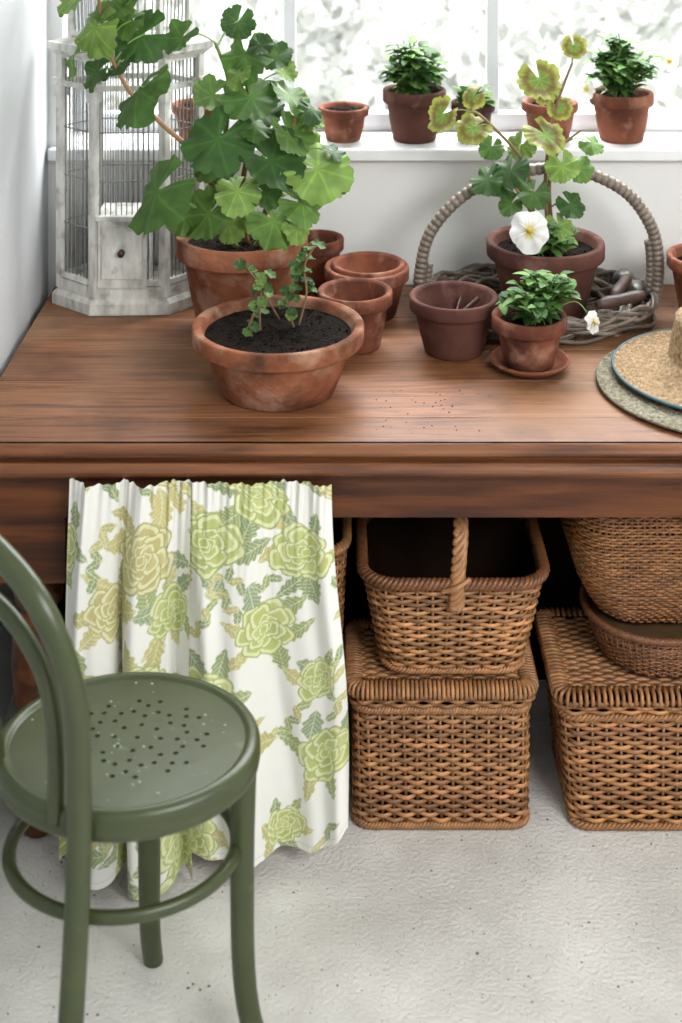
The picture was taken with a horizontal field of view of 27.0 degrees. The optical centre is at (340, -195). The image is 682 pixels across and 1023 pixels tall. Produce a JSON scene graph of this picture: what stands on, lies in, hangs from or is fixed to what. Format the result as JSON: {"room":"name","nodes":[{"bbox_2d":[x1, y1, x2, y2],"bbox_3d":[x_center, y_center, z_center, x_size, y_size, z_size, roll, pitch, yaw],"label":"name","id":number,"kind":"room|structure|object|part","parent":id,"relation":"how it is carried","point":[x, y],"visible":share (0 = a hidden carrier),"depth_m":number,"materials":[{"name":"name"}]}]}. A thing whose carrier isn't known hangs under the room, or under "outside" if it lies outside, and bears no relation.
{"room":"potting room","nodes":[
{"label":"potting room","id":0,"kind":"room"},
{"bbox_2d":[0,0,47,722],"bbox_3d":[-0.755,0.560,0.960,0.100,2.700,4.920,0,0,0],"label":"wall","id":1,"kind":"structure","parent":0,"point":[23,23],"depth_m":3.11,"materials":[{"name":"grey paint"}]},
{"bbox_2d":[0,680,681,1022],"bbox_3d":[1.097,1.960,1.060,3.805,0.100,5.120,0,0,0],"label":"floor","id":2,"kind":"structure","parent":0,"point":[549,919],"depth_m":2.41,"materials":[{"name":"concrete"}]},
{"bbox_2d":[0,535,263,1022],"bbox_3d":[-0.353,1.470,2.149,0.452,0.888,0.364,0,0,-37],"label":"bentwood chair","id":3,"kind":"object","parent":2,"relation":"on","point":[143,758],"visible":1,"depth_m":2.08,"materials":[{"name":"green paint"}]},
{"bbox_3d":[-0.325,1.443,2.170,0.404,0.044,0.339,0,0,0],"label":"seat","id":4,"kind":"part","parent":3,"relation":"part of","materials":[{"name":"green paint"}]},
{"bbox_2d":[0,284,681,837],"bbox_3d":[0.383,1.530,2.982,2.135,0.760,0.866,0,0,0],"label":"work table","id":5,"kind":"object","parent":2,"relation":"on","point":[90,400],"visible":0.44,"depth_m":2.62,"materials":[{"name":"brown wood"}]},
{"bbox_2d":[47,0,212,315],"bbox_3d":[-0.488,0.634,3.290,0.285,1.029,0.256,0,0,40],"label":"birdcage","id":6,"kind":"object","parent":5,"relation":"on","point":[122,274],"visible":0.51,"depth_m":3.23,"materials":[{"name":"white wood"}]},
{"bbox_2d":[59,478,348,899],"bbox_3d":[-0.243,1.557,2.511,0.514,0.690,0.102,0,0,0],"label":"floral curtain","id":7,"kind":"object","parent":5,"relation":"hanging from","point":[232,588],"visible":0.62,"depth_m":2.53,"materials":[{"name":"fabric"}]},
{"bbox_2d":[57,0,353,316],"bbox_3d":[-0.296,0.731,3.115,0.651,0.837,0.294,0,0,0],"label":"geranium","id":8,"kind":"object","parent":5,"relation":"on","point":[208,241],"visible":0.98,"depth_m":3.05,"materials":[{"name":"plant"}]},
{"bbox_2d":[191,239,363,411],"bbox_3d":[-0.124,1.013,2.800,0.340,0.274,0.336,0,0,0],"label":"bowl planter","id":9,"kind":"object","parent":5,"relation":"on","point":[288,351],"visible":1,"depth_m":2.75,"materials":[{"name":"ceramic"}]},
{"bbox_2d":[298,229,343,296],"bbox_3d":[-0.055,1.083,3.345,0.124,0.135,0.124,0,0,0],"label":"terracotta pot","id":10,"kind":"object","parent":5,"relation":"on","point":[334,241],"visible":0.43,"depth_m":3.30,"materials":[{"name":"ceramic"}]},
{"bbox_2d":[318,277,392,354],"bbox_3d":[0.030,1.090,3.025,0.160,0.120,0.160,0,0,0],"label":"terracotta pot","id":11,"kind":"object","parent":5,"relation":"on","point":[371,299],"visible":0.73,"depth_m":3.00,"materials":[{"name":"ceramic"}]},
{"bbox_2d":[324,251,408,320],"bbox_3d":[0.059,1.092,3.215,0.192,0.116,0.192,0,0,0],"label":"terracotta pot","id":12,"kind":"object","parent":5,"relation":"on","point":[390,269],"visible":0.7,"depth_m":3.21,"materials":[{"name":"ceramic"}]},
{"bbox_2d":[376,390,489,433],"bbox_3d":[0.177,1.149,2.698,0.225,0.002,0.196,0,0,0],"label":"crumbs","id":13,"kind":"object","parent":5,"relation":"on","point":[380,390],"visible":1,"depth_m":2.71,"materials":[{"name":"brown soil"}]},
{"bbox_2d":[409,280,498,360],"bbox_3d":[0.238,1.091,2.998,0.188,0.118,0.188,0,0,0],"label":"terracotta pot","id":14,"kind":"object","parent":5,"relation":"on","point":[454,317],"visible":0.98,"depth_m":2.94,"materials":[{"name":"brown ceramic"}]},
{"bbox_2d":[413,162,664,344],"bbox_3d":[0.446,0.977,3.205,0.568,0.346,0.394,0,0,0],"label":"basket","id":15,"kind":"object","parent":5,"relation":"on","point":[613,321],"visible":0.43,"depth_m":3.19,"materials":[{"name":"grey wicker"}]},
{"bbox_2d":[428,34,604,318],"bbox_3d":[0.410,0.825,3.164,0.374,0.629,0.264,0,0,-28],"label":"potted pelargonium","id":16,"kind":"object","parent":15,"relation":"in","point":[532,241],"visible":0.98,"depth_m":3.15,"materials":[{"name":"plant"}]},
{"bbox_2d":[595,279,646,309],"bbox_3d":[0.637,1.085,3.127,0.087,0.073,0.265,0,0,27],"label":"trowel","id":17,"kind":"object","parent":15,"relation":"in","point":[636,292],"visible":0.96,"depth_m":3.05,"materials":[{"name":"brown wood"}]},
{"bbox_2d":[609,269,634,294],"bbox_3d":[0.631,1.078,3.182,0.054,0.081,0.262,0,0,12],"label":"trowel","id":18,"kind":"object","parent":15,"relation":"in","point":[622,278],"visible":0.89,"depth_m":3.13,"materials":[{"name":"brown wood"}]},
{"bbox_2d":[489,269,599,378],"bbox_3d":[0.406,1.050,2.907,0.203,0.200,0.180,0,0,-28],"label":"potted plant","id":19,"kind":"object","parent":5,"relation":"on","point":[530,325],"visible":1,"depth_m":2.87,"materials":[{"name":"plant"}]},
{"bbox_2d":[596,349,681,432],"bbox_3d":[0.765,1.107,2.805,0.516,0.074,0.516,0,0,12],"label":"straw hat","id":20,"kind":"object","parent":5,"relation":"on","point":[620,394],"visible":0.36,"depth_m":2.72,"materials":[{"name":"beige wicker"}]},
{"bbox_2d":[611,307,681,409],"bbox_3d":[0.772,1.068,2.840,0.456,0.124,0.456,0,0,-27],"label":"straw hat","id":21,"kind":"object","parent":20,"relation":"on","point":[649,364],"visible":1,"depth_m":2.83,"materials":[{"name":"beige wicker"}]},
{"bbox_2d":[666,243,681,307],"bbox_3d":[0.822,1.075,3.165,0.190,0.150,0.190,0,0,0],"label":"terracotta pot","id":22,"kind":"object","parent":5,"relation":"on","point":[674,253],"visible":0.99,"depth_m":3.15,"materials":[{"name":"ceramic"}]},
{"bbox_2d":[343,618,538,829],"bbox_3d":[0.188,1.768,2.742,0.367,0.279,0.238,0,0,0],"label":"wicker hamper","id":23,"kind":"object","parent":2,"relation":"on","point":[439,752],"visible":0.83,"depth_m":2.64,"materials":[{"name":"brown wicker"}]},
{"bbox_2d":[355,517,549,674],"bbox_3d":[0.212,1.463,2.766,0.367,0.328,0.325,0,0,0],"label":"basket","id":24,"kind":"object","parent":23,"relation":"on","point":[446,595],"visible":0.9,"depth_m":2.66,"materials":[{"name":"brown wicker"}]},
{"bbox_2d":[534,606,681,830],"bbox_3d":[0.642,1.774,2.772,0.502,0.267,0.304,0,0,0],"label":"wicker hamper","id":25,"kind":"object","parent":2,"relation":"on","point":[616,733],"visible":0.8,"depth_m":2.64,"materials":[{"name":"brown wicker"}]},
{"bbox_2d":[579,584,681,677],"bbox_3d":[0.620,1.594,2.780,0.304,0.086,0.283,0,0,0],"label":"lidded basket","id":26,"kind":"object","parent":25,"relation":"on","point":[650,649],"visible":0.56,"depth_m":2.68,"materials":[{"name":"wicker"}]},
{"bbox_2d":[560,517,681,622],"bbox_3d":[0.605,1.432,2.785,0.337,0.236,0.288,0,0,0],"label":"woven basket","id":27,"kind":"object","parent":26,"relation":"on","point":[631,567],"visible":0.52,"depth_m":2.65,"materials":[{"name":"wicker"}]},
{"bbox_2d":[332,517,351,639],"bbox_3d":[-0.152,1.650,2.810,0.347,0.514,0.319,0,0,0],"label":"wicker basket","id":28,"kind":"object","parent":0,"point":[342,530],"visible":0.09,"depth_m":2.71,"materials":[{"name":"brown wicker"}]},
{"bbox_2d":[48,0,681,296],"bbox_3d":[1.097,0.560,3.520,3.805,2.700,0.200,0,0,0],"label":"wall","id":29,"kind":"structure","parent":0,"point":[388,207],"depth_m":3.42,"materials":[{"name":"paint"}]},
{"bbox_2d":[48,131,681,160],"bbox_3d":[0.660,0.834,3.493,2.720,0.029,0.215,0,0,0],"label":"window sill","id":30,"kind":"structure","parent":29,"relation":"attached to","point":[372,145],"depth_m":3.39,"materials":[{"name":"white paint"}]},
{"bbox_2d":[173,98,212,139],"bbox_3d":[-0.345,0.774,3.485,0.140,0.090,0.140,0,0,0],"label":"terracotta pot","id":31,"kind":"object","parent":30,"relation":"on","point":[206,111],"visible":0.27,"depth_m":3.44,"materials":[{"name":"ceramic"}]},
{"bbox_2d":[318,101,368,142],"bbox_3d":[0.006,0.778,3.485,0.126,0.082,0.126,0,0,0],"label":"terracotta pot","id":32,"kind":"object","parent":30,"relation":"on","point":[343,122],"visible":0.99,"depth_m":3.44,"materials":[{"name":"ceramic"}]},
{"bbox_2d":[377,35,449,143],"bbox_3d":[0.182,0.693,3.487,0.193,0.252,0.186,0,0,0],"label":"potted plant","id":33,"kind":"object","parent":30,"relation":"on","point":[408,101],"visible":0.98,"depth_m":3.44,"materials":[{"name":"plant"}]},
{"bbox_2d":[451,84,495,132],"bbox_3d":[0.324,0.748,3.482,0.109,0.142,0.114,0,0,0],"label":"potted plant","id":34,"kind":"object","parent":30,"relation":"on","point":[488,108],"visible":0.23,"depth_m":3.46,"materials":[{"name":"plant"}]},
{"bbox_2d":[521,96,577,139],"bbox_3d":[0.512,0.771,3.485,0.138,0.095,0.138,0,0,0],"label":"terracotta pot","id":35,"kind":"object","parent":30,"relation":"on","point":[533,110],"visible":0.44,"depth_m":3.45,"materials":[{"name":"ceramic"}]},
{"bbox_2d":[577,33,678,143],"bbox_3d":[0.699,0.687,3.477,0.220,0.263,0.179,0,0,38],"label":"pansy","id":36,"kind":"object","parent":30,"relation":"on","point":[621,107],"visible":1,"depth_m":3.45,"materials":[{"name":"ceramic"}]},
{"bbox_2d":[75,0,681,130],"bbox_3d":[0.665,0.190,3.598,2.670,1.259,0.045,0,0,0],"label":"window","id":37,"kind":"structure","parent":29,"relation":"in","point":[376,120],"depth_m":3.58,"materials":[{"name":"paint"}]},
{"label":"outside","id":38,"kind":"structure","parent":0,"visible":0},
{"bbox_3d":[1.000,2.260,6.350,12.000,0.100,5.300,0,0,0],"label":"ground","id":39,"kind":"structure","parent":38,"visible":0},
{"bbox_2d":[103,0,681,109],"bbox_3d":[1.000,0.810,7.130,10.000,3.000,0.939,0,0,0],"label":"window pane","id":40,"kind":"object","parent":39,"relation":"on","point":[341,45],"visible":0.09,"depth_m":7.37,"materials":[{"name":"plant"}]}
]}

